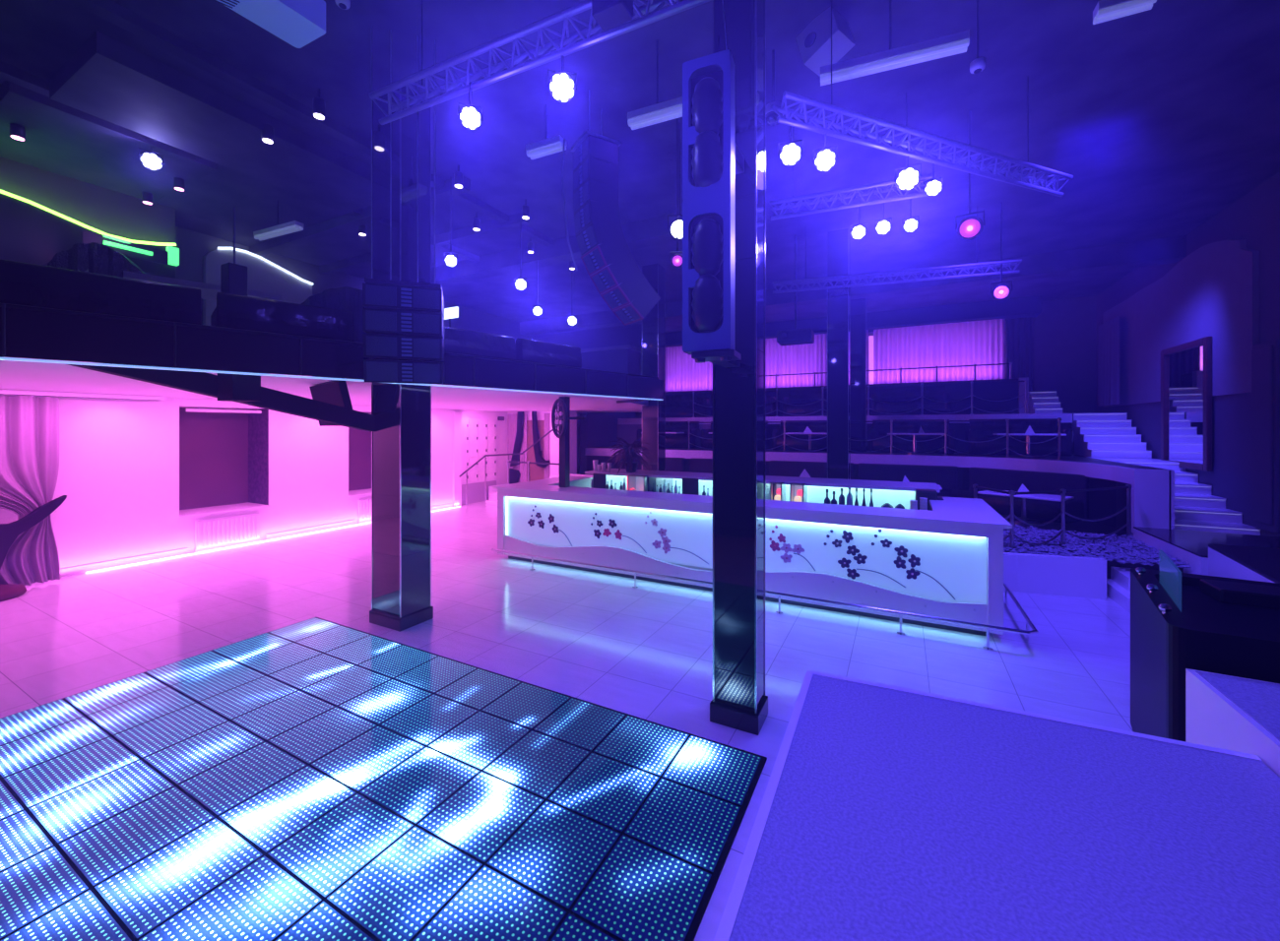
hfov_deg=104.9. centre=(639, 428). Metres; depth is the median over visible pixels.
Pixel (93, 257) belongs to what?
seat
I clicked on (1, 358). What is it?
led strip
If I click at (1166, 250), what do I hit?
trim
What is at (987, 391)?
wall
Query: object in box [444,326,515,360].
banquette
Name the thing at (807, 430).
folded napkin
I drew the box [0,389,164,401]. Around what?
rail
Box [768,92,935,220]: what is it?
lighting truss
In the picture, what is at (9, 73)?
trim
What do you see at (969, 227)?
light
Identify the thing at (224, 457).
window
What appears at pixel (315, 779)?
floor
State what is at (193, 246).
wall
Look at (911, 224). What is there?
lamp
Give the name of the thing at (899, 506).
glass bowl
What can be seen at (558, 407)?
fan grille
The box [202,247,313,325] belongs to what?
wall panel
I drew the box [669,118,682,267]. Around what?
light
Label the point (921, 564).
print
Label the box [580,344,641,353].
countertop
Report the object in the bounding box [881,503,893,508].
glass bowl
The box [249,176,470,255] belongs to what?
trim
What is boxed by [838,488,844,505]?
bottle
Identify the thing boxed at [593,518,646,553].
print
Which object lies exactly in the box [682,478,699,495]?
till
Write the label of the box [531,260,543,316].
lamp
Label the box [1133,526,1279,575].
block
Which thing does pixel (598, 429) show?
wall
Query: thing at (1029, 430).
folded napkin
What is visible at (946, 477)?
booth
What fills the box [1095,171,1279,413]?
wall
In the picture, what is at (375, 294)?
grille
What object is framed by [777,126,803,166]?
lamp
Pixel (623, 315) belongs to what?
grille
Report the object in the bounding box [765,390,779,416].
sofa
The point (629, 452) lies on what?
potted palm
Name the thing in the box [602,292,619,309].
grille
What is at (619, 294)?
grille
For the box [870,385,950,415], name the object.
sofa
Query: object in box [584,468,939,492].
countertop
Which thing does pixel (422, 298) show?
grille
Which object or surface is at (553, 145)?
light
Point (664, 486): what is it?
bottle
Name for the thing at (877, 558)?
print
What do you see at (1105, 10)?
light
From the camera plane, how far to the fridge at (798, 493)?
7.30 m
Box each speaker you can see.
[682,0,744,367]
[796,6,855,76]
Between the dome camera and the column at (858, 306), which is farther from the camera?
the column at (858, 306)
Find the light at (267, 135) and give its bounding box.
[260,123,273,143]
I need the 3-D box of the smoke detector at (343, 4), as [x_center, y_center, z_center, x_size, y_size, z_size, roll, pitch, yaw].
[-2.436,-3.493,4.033,0.110,0.074,0.110,0,0,28]
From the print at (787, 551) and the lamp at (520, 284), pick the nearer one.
the print at (787, 551)
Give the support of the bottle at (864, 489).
on the bar
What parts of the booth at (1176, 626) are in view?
knob, knob, knob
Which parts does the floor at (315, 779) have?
led panel, led panel, led panel, led panel, led panel, led panel, led panel, led panel, led panel, led panel, led panel, led panel, led panel, led panel, led panel, led panel, led panel, led panel, led panel, led panel, led panel, led panel, led panel, led panel, led panel, led panel, led panel, led panel, led panel, led panel, led panel, led panel, led panel, led panel, led panel, led panel, led panel, led panel, led panel, led panel, led panel, led panel, led panel, led panel, led panel, led panel, led panel, led panel, led panel, led panel, led panel, led panel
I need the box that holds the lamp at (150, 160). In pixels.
[137,147,164,170]
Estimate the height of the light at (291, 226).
0.530 m
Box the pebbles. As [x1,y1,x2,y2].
[1003,524,1190,568]
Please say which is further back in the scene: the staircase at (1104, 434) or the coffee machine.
the staircase at (1104, 434)
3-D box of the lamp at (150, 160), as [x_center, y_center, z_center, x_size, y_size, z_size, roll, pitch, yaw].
[-5.877,-3.308,5.921,0.249,0.443,0.232,0,0,28]
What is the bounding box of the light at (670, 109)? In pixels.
[627,39,682,129]
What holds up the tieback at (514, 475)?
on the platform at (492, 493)
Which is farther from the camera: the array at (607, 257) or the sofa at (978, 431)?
the sofa at (978, 431)
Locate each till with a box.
[593,473,606,488]
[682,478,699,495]
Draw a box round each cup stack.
[601,462,605,471]
[607,462,611,471]
[909,500,917,510]
[919,497,927,511]
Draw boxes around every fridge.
[627,474,647,491]
[769,481,785,501]
[789,482,807,502]
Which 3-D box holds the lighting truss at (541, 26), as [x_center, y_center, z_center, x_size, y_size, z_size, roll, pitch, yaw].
[-0.695,-2.970,3.273,3.017,1.121,0.219,0,0,25]
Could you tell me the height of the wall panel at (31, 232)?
2.381 m
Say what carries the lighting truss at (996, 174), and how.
hanging from the ceiling at (1163, 117)
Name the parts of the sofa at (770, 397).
seat, backrest, armrest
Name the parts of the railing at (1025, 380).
post, chain, chain, post, rail, post, chain, chain, post, chain, chain, post, chain, chain, post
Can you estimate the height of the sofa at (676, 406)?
0.846 m
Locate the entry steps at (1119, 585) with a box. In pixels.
[1106,566,1130,612]
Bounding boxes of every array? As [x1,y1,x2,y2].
[362,25,444,383]
[561,89,660,325]
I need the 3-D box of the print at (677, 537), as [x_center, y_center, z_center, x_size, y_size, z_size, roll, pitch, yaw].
[0.482,1.416,6.424,0.883,0.612,0.011,0,0,28]
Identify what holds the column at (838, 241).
on the floor at (315, 779)
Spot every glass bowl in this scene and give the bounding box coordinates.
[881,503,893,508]
[895,504,904,509]
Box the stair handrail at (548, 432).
[458,426,556,512]
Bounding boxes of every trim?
[0,61,479,262]
[0,80,217,201]
[67,0,554,247]
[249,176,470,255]
[319,212,529,274]
[431,212,682,286]
[452,411,461,507]
[519,235,1186,335]
[584,448,1133,484]
[665,295,1041,347]
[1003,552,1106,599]
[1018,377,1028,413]
[1086,456,1174,529]
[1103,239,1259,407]
[1104,391,1279,536]
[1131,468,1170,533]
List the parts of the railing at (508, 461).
post, post, rail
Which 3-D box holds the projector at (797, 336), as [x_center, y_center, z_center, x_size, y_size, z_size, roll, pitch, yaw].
[2.837,-2.542,8.987,0.600,1.976,0.430,0,0,28]
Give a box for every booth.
[621,457,685,471]
[690,457,712,473]
[768,460,853,479]
[857,463,958,497]
[952,467,1088,523]
[1130,549,1279,741]
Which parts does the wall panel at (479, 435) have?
locker door, locker door, locker door, locker door, locker door, locker door, locker door, locker door, locker door, locker door, locker door, locker door, locker door, locker door, locker door, locker door, locker door, locker door, locker door, locker door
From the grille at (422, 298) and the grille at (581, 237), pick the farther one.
the grille at (581, 237)
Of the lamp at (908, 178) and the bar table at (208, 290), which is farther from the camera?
the bar table at (208, 290)
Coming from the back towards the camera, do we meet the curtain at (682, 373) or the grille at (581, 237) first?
the curtain at (682, 373)
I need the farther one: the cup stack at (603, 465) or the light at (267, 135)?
the cup stack at (603, 465)
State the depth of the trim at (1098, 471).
10.87 m
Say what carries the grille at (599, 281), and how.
attached to the array at (607, 257)
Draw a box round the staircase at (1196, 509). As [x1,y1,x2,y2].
[1095,457,1260,535]
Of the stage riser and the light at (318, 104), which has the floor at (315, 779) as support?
the stage riser
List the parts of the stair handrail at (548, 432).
post, post, rail, post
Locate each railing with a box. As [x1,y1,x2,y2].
[507,459,559,484]
[687,417,1062,459]
[692,379,1027,417]
[765,362,1012,387]
[972,483,1131,548]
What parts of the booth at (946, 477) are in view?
seat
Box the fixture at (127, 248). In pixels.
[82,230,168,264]
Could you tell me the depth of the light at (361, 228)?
8.21 m
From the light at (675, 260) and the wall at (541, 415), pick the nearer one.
the light at (675, 260)
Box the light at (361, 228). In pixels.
[358,224,366,236]
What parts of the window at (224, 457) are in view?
sill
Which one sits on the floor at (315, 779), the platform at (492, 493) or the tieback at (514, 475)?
the platform at (492, 493)
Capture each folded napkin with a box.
[799,468,810,477]
[803,426,812,433]
[1017,483,1028,492]
[1024,425,1034,434]
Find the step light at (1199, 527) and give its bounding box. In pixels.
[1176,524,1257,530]
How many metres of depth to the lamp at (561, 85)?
3.11 m
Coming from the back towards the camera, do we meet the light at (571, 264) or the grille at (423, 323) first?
the light at (571, 264)
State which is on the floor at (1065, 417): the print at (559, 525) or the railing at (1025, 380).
the railing at (1025, 380)
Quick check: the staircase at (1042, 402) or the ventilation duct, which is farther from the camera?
the staircase at (1042, 402)
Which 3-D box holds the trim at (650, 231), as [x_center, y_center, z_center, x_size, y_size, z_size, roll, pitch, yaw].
[-3.610,-3.369,10.486,9.800,0.318,0.350,0,0,28]
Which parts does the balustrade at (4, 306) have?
post, post, post, post, post, post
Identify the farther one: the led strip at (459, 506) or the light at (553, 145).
the led strip at (459, 506)
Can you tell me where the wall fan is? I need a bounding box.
[551,398,585,438]
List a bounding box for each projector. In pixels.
[214,0,325,48]
[776,235,814,345]
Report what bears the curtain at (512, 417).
hanging from the ceiling at (14, 375)
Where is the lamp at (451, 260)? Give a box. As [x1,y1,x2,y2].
[443,177,457,266]
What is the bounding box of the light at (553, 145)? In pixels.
[525,104,566,159]
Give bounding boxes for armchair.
[0,495,66,601]
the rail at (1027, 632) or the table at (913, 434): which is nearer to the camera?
the rail at (1027, 632)
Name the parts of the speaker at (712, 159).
plate, panel, plate, bracket plate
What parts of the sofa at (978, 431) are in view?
armrest, backrest, seat, armrest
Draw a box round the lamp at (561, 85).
[546,55,576,103]
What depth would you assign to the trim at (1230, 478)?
7.78 m
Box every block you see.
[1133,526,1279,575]
[1208,543,1279,583]
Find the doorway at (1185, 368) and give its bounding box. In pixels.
[1160,336,1212,471]
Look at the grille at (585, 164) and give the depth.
5.09 m
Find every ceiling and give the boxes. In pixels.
[0,0,1279,332]
[0,360,647,413]
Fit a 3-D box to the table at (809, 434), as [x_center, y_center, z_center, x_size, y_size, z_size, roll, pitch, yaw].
[4.539,0.370,13.156,1.200,0.500,0.600,0,0,28]
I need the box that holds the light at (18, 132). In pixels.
[9,123,25,140]
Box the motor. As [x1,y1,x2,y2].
[591,0,633,31]
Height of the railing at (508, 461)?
1.345 m
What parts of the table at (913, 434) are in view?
table leg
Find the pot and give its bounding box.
[624,461,638,472]
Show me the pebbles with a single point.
(1112, 546)
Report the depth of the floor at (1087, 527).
7.97 m
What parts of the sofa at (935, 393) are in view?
armrest, seat, backrest, armrest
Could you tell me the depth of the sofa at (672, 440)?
15.52 m
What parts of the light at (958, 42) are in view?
stem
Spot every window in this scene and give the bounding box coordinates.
[179,407,270,517]
[348,412,371,497]
[868,335,873,383]
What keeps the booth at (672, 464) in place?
on the floor at (1087, 527)
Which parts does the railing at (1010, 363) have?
rail, post, post, post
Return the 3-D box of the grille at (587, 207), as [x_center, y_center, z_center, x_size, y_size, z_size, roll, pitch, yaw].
[-0.549,-2.218,5.106,0.030,0.180,0.136,0,0,-32]
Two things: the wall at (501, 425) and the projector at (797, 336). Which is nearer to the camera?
the projector at (797, 336)
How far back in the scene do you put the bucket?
9.18 m
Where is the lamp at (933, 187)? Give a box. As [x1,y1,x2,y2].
[923,163,944,195]
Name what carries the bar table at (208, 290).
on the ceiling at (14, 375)
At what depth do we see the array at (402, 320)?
4.26 m
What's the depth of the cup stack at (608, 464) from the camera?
9.04 m
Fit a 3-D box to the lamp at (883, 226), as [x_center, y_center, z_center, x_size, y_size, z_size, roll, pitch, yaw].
[2.616,-2.255,5.297,0.173,0.391,0.230,0,0,28]
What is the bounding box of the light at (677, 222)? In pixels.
[667,122,682,241]
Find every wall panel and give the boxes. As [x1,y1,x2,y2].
[0,189,176,278]
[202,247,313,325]
[461,418,496,505]
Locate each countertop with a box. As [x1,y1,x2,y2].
[492,476,1012,528]
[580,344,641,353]
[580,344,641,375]
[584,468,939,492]
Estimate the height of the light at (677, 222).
1.376 m
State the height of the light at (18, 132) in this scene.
0.288 m
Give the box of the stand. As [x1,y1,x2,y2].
[220,206,247,296]
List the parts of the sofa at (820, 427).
armrest, seat, backrest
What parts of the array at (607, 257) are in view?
rigging frame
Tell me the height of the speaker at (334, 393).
0.464 m
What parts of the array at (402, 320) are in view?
rigging frame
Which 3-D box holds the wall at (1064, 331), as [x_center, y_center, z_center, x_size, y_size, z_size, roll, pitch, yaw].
[6.228,-0.730,16.449,13.600,5.600,0.300,0,0,28]
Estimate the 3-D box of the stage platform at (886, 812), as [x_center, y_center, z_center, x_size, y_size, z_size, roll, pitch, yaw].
[0.626,1.668,0.347,1.650,0.804,4.400,0,0,28]
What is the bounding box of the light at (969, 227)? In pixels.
[955,110,985,240]
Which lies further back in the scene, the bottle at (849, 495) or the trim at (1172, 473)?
the trim at (1172, 473)
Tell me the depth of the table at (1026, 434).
10.91 m
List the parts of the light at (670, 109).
stem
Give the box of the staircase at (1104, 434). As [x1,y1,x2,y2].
[1071,412,1151,458]
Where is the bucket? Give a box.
[592,459,598,471]
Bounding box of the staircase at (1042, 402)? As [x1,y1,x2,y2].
[1028,390,1062,413]
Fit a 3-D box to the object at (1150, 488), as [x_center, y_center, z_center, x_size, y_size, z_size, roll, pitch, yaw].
[7.682,1.110,7.405,0.400,0.980,0.120,0,0,28]
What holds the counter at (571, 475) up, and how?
on the floor at (315, 779)
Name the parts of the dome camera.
stem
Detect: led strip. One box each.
[0,357,663,400]
[85,506,460,574]
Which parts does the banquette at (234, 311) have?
seat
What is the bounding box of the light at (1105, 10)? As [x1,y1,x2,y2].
[1092,0,1156,24]
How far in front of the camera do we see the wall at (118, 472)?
7.59 m
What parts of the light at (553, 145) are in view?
stem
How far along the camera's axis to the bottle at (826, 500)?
7.20 m
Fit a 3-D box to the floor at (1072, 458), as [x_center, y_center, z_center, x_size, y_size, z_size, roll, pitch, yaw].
[4.098,0.740,13.390,12.300,0.240,7.100,0,0,28]
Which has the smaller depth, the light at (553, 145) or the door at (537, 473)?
the light at (553, 145)
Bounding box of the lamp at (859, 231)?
[849,206,867,239]
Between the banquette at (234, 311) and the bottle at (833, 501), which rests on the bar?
the bottle at (833, 501)
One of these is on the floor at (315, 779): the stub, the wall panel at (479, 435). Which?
the wall panel at (479, 435)
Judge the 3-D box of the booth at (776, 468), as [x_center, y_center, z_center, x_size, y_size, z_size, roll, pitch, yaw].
[4.096,1.245,11.999,2.000,0.810,0.840,0,0,28]
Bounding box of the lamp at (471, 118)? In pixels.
[457,82,483,130]
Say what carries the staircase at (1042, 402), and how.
on the floor at (1065, 417)
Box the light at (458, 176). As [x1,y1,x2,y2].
[453,164,463,188]
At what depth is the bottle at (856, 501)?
7.03 m
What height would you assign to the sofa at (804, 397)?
0.846 m
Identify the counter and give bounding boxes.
[492,476,1012,636]
[549,473,593,488]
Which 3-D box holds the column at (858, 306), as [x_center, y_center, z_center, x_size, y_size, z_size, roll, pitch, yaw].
[5.716,-1.455,12.900,0.424,4.150,0.394,0,0,28]
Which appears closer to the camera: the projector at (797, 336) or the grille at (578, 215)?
the grille at (578, 215)
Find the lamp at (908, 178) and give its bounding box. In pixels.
[894,156,921,191]
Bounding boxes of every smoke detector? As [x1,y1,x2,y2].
[334,0,350,9]
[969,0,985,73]
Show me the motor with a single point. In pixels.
(608, 14)
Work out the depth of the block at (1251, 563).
4.89 m
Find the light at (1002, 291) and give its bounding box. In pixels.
[990,201,1012,300]
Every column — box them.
[369,86,433,632]
[641,263,665,470]
[709,0,767,735]
[827,228,850,479]
[850,298,867,451]
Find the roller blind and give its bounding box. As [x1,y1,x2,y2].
[185,408,261,413]
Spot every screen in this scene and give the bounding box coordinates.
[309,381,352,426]
[444,306,458,319]
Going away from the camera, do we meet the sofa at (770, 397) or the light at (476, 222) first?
the light at (476, 222)
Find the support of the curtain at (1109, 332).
hanging from the wall at (1254, 218)
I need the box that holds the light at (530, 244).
[527,238,533,253]
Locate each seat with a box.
[41,242,146,277]
[300,286,366,342]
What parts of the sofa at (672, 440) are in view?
armrest, seat, backrest, armrest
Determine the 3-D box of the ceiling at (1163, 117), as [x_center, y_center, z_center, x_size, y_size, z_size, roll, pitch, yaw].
[0.095,-3.590,8.721,18.000,0.120,20.500,0,0,28]
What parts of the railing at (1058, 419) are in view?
post, post, chain, chain, chain, chain, rail, post, chain, chain, post, chain, chain, post, chain, chain, post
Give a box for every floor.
[0,501,1133,940]
[592,446,1161,469]
[617,413,1072,424]
[665,379,1018,394]
[999,513,1183,578]
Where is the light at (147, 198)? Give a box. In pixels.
[141,192,153,204]
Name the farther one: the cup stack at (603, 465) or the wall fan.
the cup stack at (603, 465)
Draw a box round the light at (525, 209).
[521,198,529,219]
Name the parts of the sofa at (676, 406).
seat, backrest, armrest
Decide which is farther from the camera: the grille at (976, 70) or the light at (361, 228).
the light at (361, 228)
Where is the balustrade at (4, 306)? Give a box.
[0,302,658,395]
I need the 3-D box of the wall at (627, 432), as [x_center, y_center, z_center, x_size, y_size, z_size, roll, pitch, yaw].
[0.794,0.245,16.445,3.600,0.750,0.045,0,0,28]
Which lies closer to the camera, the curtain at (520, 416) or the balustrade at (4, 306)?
the balustrade at (4, 306)
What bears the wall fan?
attached to the post
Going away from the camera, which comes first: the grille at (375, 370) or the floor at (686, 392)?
the grille at (375, 370)
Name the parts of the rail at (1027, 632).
post, post, post, post, post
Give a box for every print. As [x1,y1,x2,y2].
[527,505,544,528]
[548,513,572,546]
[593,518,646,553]
[646,511,708,564]
[768,533,815,571]
[826,529,905,587]
[874,529,955,599]
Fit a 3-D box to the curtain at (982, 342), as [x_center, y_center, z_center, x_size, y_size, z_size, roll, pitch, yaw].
[8.686,-2.190,14.467,3.300,1.720,0.098,0,0,28]
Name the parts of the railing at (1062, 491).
post, post, chain, chain, rail, post, chain, chain, post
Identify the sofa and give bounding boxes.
[637,421,701,448]
[665,393,712,417]
[701,420,769,448]
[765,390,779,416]
[771,420,827,450]
[782,389,827,416]
[867,419,956,453]
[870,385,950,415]
[965,418,1074,456]
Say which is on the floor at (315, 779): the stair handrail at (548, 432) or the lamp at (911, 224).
the stair handrail at (548, 432)
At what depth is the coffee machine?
6.35 m
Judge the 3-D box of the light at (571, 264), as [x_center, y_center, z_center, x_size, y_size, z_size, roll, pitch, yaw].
[-1.384,-3.386,10.031,0.115,0.288,0.115,0,0,28]
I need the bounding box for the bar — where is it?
[584,468,939,509]
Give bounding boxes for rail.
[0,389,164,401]
[490,548,1038,650]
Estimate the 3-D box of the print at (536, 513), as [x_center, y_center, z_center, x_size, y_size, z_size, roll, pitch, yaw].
[-1.588,1.352,7.519,0.327,0.344,0.008,0,0,28]
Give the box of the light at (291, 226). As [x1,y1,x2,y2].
[253,200,304,241]
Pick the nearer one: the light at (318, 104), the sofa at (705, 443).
the light at (318, 104)
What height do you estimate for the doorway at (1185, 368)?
2.220 m
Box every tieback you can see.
[509,468,520,484]
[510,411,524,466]
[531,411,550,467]
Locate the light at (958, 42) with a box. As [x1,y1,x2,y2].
[820,0,969,86]
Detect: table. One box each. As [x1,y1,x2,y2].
[123,270,281,301]
[785,432,827,451]
[887,433,944,453]
[977,490,1074,524]
[992,433,1066,456]
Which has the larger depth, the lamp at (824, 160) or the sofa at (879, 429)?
the sofa at (879, 429)
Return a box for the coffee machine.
[914,489,943,511]
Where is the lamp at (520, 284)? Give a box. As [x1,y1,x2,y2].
[513,222,527,290]
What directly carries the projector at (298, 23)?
hanging from the ceiling at (1163, 117)
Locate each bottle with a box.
[622,477,626,490]
[662,479,666,493]
[824,489,830,504]
[831,491,836,504]
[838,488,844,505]
[846,488,852,505]
[854,488,858,506]
[861,488,866,506]
[869,489,873,507]
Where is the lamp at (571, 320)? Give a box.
[566,315,577,325]
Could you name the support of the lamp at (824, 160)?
hanging from the lighting truss at (996, 174)
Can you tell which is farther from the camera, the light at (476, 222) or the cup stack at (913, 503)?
the light at (476, 222)
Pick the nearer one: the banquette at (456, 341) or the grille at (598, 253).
the grille at (598, 253)
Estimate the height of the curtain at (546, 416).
2.080 m
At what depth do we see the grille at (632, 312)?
5.40 m
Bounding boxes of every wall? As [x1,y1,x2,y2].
[0,156,459,569]
[175,226,531,344]
[459,410,507,485]
[507,410,576,474]
[531,322,641,375]
[550,410,559,475]
[579,329,636,474]
[586,455,1133,534]
[617,424,710,447]
[636,382,1018,418]
[768,422,1071,452]
[868,296,1095,413]
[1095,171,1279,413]
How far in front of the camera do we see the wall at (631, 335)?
15.56 m
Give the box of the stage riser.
[1185,668,1279,777]
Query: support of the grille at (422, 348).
attached to the array at (402, 320)
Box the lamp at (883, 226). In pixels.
[874,202,892,235]
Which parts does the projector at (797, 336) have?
stem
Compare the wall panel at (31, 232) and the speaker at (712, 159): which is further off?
the wall panel at (31, 232)
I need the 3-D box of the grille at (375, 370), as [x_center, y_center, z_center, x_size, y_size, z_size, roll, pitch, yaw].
[-2.213,-0.486,4.225,0.236,0.160,0.036,0,0,-18]
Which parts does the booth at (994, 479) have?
seat, backrest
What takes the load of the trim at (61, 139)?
attached to the ceiling at (1163, 117)
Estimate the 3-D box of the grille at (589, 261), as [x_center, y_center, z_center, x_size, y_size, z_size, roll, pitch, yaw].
[-0.550,-1.794,5.373,0.097,0.164,0.152,0,0,-32]
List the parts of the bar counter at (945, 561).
backlit panel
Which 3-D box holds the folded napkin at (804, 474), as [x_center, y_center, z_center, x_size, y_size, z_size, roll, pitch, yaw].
[3.737,1.030,11.107,0.320,0.240,0.128,0,0,28]
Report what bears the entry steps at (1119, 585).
on the floor at (315, 779)
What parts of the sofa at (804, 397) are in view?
armrest, seat, backrest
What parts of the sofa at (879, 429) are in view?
armrest, backrest, seat, armrest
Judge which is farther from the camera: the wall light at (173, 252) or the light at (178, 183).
the wall light at (173, 252)
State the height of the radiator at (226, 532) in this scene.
0.530 m
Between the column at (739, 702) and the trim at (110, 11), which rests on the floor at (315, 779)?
the column at (739, 702)
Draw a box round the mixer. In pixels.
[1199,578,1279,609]
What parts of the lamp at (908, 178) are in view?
plate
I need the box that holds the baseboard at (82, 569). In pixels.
[60,503,452,576]
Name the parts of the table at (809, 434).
table leg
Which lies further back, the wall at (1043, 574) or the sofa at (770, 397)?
the sofa at (770, 397)
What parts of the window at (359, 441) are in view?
sill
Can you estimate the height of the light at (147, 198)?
0.288 m
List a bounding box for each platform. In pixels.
[486,483,507,507]
[713,669,1279,940]
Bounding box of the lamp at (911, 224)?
[901,198,919,232]
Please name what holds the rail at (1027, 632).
on the floor at (315, 779)
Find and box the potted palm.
[603,437,652,473]
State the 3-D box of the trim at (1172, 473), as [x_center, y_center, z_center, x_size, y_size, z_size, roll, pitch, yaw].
[8.710,1.110,8.897,0.060,0.980,3.720,0,0,28]
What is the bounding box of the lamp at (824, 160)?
[812,133,837,172]
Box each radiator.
[193,512,260,553]
[357,498,371,523]
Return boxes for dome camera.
[765,49,783,126]
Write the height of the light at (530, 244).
0.288 m
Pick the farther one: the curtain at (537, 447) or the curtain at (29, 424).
the curtain at (537, 447)
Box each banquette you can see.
[0,259,201,324]
[210,291,354,341]
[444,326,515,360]
[515,337,581,368]
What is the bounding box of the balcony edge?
[0,309,663,403]
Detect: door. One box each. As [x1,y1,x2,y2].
[526,420,544,481]
[1251,339,1279,533]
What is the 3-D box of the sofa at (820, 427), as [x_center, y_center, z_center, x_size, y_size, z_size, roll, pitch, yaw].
[4.769,0.197,13.804,1.930,0.846,0.900,0,0,28]
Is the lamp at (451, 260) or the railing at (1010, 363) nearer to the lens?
the lamp at (451, 260)
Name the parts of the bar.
backlit panel, backlit panel, backlit panel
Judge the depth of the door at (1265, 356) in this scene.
6.80 m
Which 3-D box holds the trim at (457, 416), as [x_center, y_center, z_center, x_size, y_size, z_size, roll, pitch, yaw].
[-4.800,0.820,12.917,0.080,2.500,0.230,0,0,28]
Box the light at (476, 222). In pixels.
[472,211,480,231]
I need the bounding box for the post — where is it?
[559,396,570,487]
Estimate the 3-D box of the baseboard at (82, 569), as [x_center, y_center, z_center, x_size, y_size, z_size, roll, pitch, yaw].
[-7.531,2.015,7.828,0.020,0.110,11.780,0,0,28]
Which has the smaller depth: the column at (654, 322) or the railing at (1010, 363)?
the column at (654, 322)
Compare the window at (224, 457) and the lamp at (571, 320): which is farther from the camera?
the lamp at (571, 320)
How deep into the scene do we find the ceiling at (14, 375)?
6.36 m
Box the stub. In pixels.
[217,373,260,401]
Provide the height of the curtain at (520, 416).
1.777 m
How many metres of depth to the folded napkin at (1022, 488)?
8.62 m
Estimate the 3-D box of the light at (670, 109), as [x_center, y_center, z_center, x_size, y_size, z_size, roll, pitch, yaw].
[0.159,-3.165,4.481,0.551,0.730,0.130,0,0,24]
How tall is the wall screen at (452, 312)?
0.200 m
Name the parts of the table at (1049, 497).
table leg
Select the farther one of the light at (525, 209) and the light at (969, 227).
the light at (525, 209)
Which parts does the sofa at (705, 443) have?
armrest, seat, backrest, armrest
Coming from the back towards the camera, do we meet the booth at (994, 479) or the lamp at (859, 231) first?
the booth at (994, 479)
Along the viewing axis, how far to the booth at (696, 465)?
13.54 m
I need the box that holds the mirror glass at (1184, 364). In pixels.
[1166,345,1203,464]
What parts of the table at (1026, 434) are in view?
table leg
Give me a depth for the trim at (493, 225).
8.79 m
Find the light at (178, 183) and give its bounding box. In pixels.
[173,177,185,191]
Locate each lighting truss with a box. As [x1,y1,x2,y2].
[368,0,711,125]
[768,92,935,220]
[769,0,1073,196]
[771,205,1022,293]
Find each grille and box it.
[338,2,346,8]
[365,284,396,306]
[365,310,396,330]
[365,335,396,356]
[366,361,397,381]
[412,288,439,309]
[413,313,439,333]
[413,338,439,358]
[413,363,440,383]
[553,402,565,434]
[573,147,579,170]
[573,168,579,191]
[573,190,579,211]
[574,210,581,233]
[576,232,587,254]
[581,136,588,160]
[581,158,588,182]
[581,181,588,203]
[582,202,590,225]
[582,254,596,273]
[585,225,596,247]
[591,273,606,292]
[592,248,604,267]
[601,269,615,286]
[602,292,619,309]
[612,288,627,304]
[615,309,631,323]
[625,306,639,319]
[973,67,981,73]
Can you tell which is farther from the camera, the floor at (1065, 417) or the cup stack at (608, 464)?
the floor at (1065, 417)
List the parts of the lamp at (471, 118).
plate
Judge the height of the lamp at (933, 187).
0.345 m
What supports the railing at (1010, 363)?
on the floor at (686, 392)
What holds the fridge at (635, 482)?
on the bar
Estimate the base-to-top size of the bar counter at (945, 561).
1.150 m
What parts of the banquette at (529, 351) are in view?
seat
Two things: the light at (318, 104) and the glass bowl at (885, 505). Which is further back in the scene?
the glass bowl at (885, 505)
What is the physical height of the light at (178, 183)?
0.288 m
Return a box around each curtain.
[0,395,60,585]
[507,413,526,482]
[544,413,550,479]
[665,333,827,391]
[866,329,868,384]
[873,319,1004,383]
[1006,317,1033,391]
[1097,316,1119,406]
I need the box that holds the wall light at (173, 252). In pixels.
[166,246,179,265]
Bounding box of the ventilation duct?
[49,30,371,212]
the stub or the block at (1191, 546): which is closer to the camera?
the stub
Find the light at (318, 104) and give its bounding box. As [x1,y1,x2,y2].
[312,88,325,120]
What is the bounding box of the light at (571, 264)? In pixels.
[569,260,575,269]
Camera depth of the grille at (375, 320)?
4.18 m
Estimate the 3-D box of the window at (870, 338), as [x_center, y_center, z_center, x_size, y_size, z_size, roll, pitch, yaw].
[8.792,-2.120,14.880,3.400,1.620,0.050,0,0,28]
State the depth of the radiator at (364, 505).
10.67 m

